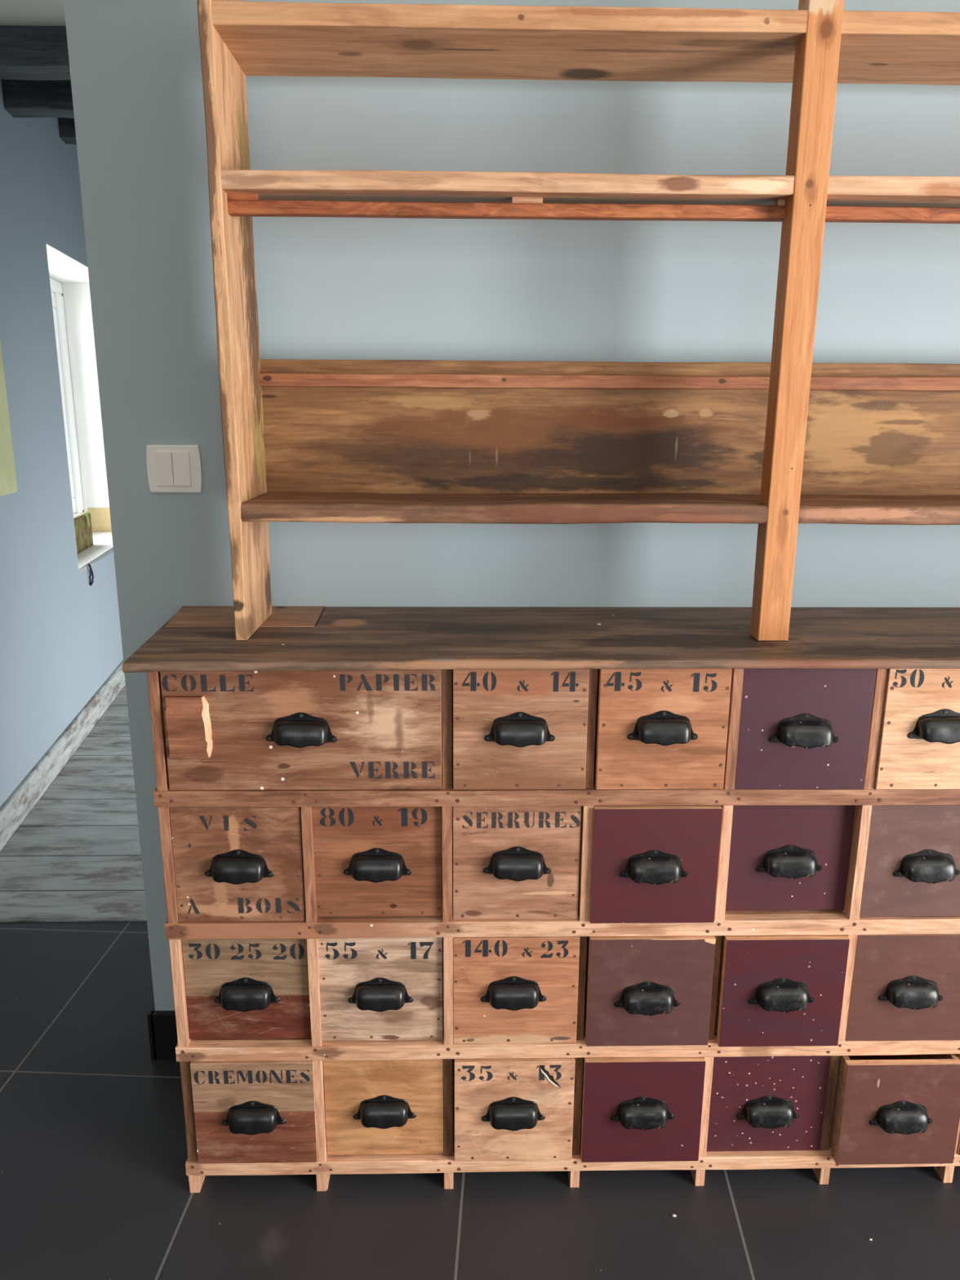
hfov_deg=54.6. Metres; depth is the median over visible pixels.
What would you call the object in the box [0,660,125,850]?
baseboard
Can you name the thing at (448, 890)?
base cabinet
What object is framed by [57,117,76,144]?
ceiling beam
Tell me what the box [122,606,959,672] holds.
countertop
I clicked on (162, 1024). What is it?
baseboard
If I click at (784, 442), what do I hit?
shelf unit
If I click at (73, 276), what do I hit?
window
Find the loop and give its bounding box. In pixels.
[88,563,93,585]
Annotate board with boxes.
[73,508,93,553]
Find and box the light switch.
[146,444,202,492]
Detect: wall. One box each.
[0,79,123,807]
[63,0,959,1010]
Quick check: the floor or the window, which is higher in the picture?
the window
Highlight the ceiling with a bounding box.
[0,0,66,26]
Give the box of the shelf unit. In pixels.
[196,0,959,640]
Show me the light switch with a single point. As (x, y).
(170, 468)
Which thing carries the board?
on the window
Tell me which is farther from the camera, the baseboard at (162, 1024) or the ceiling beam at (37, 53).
the ceiling beam at (37, 53)
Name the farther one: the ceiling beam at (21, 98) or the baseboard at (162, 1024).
the ceiling beam at (21, 98)
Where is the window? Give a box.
[45,243,113,573]
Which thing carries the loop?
hanging from the window
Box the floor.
[0,684,959,1279]
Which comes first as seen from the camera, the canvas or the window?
the canvas
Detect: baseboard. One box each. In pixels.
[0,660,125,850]
[146,1001,177,1059]
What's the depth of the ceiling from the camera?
2.49 m
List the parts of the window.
sash, frame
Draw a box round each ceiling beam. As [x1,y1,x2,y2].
[0,25,71,80]
[0,79,74,118]
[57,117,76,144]
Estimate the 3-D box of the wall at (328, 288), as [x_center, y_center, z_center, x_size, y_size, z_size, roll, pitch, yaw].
[1.037,-0.286,1.698,3.366,2.300,0.110,0,14,-1]
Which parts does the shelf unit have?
shelf, shelf, shelf, panel, post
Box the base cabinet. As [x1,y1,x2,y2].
[122,605,959,1192]
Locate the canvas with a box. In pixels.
[0,339,17,496]
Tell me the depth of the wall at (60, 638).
3.25 m

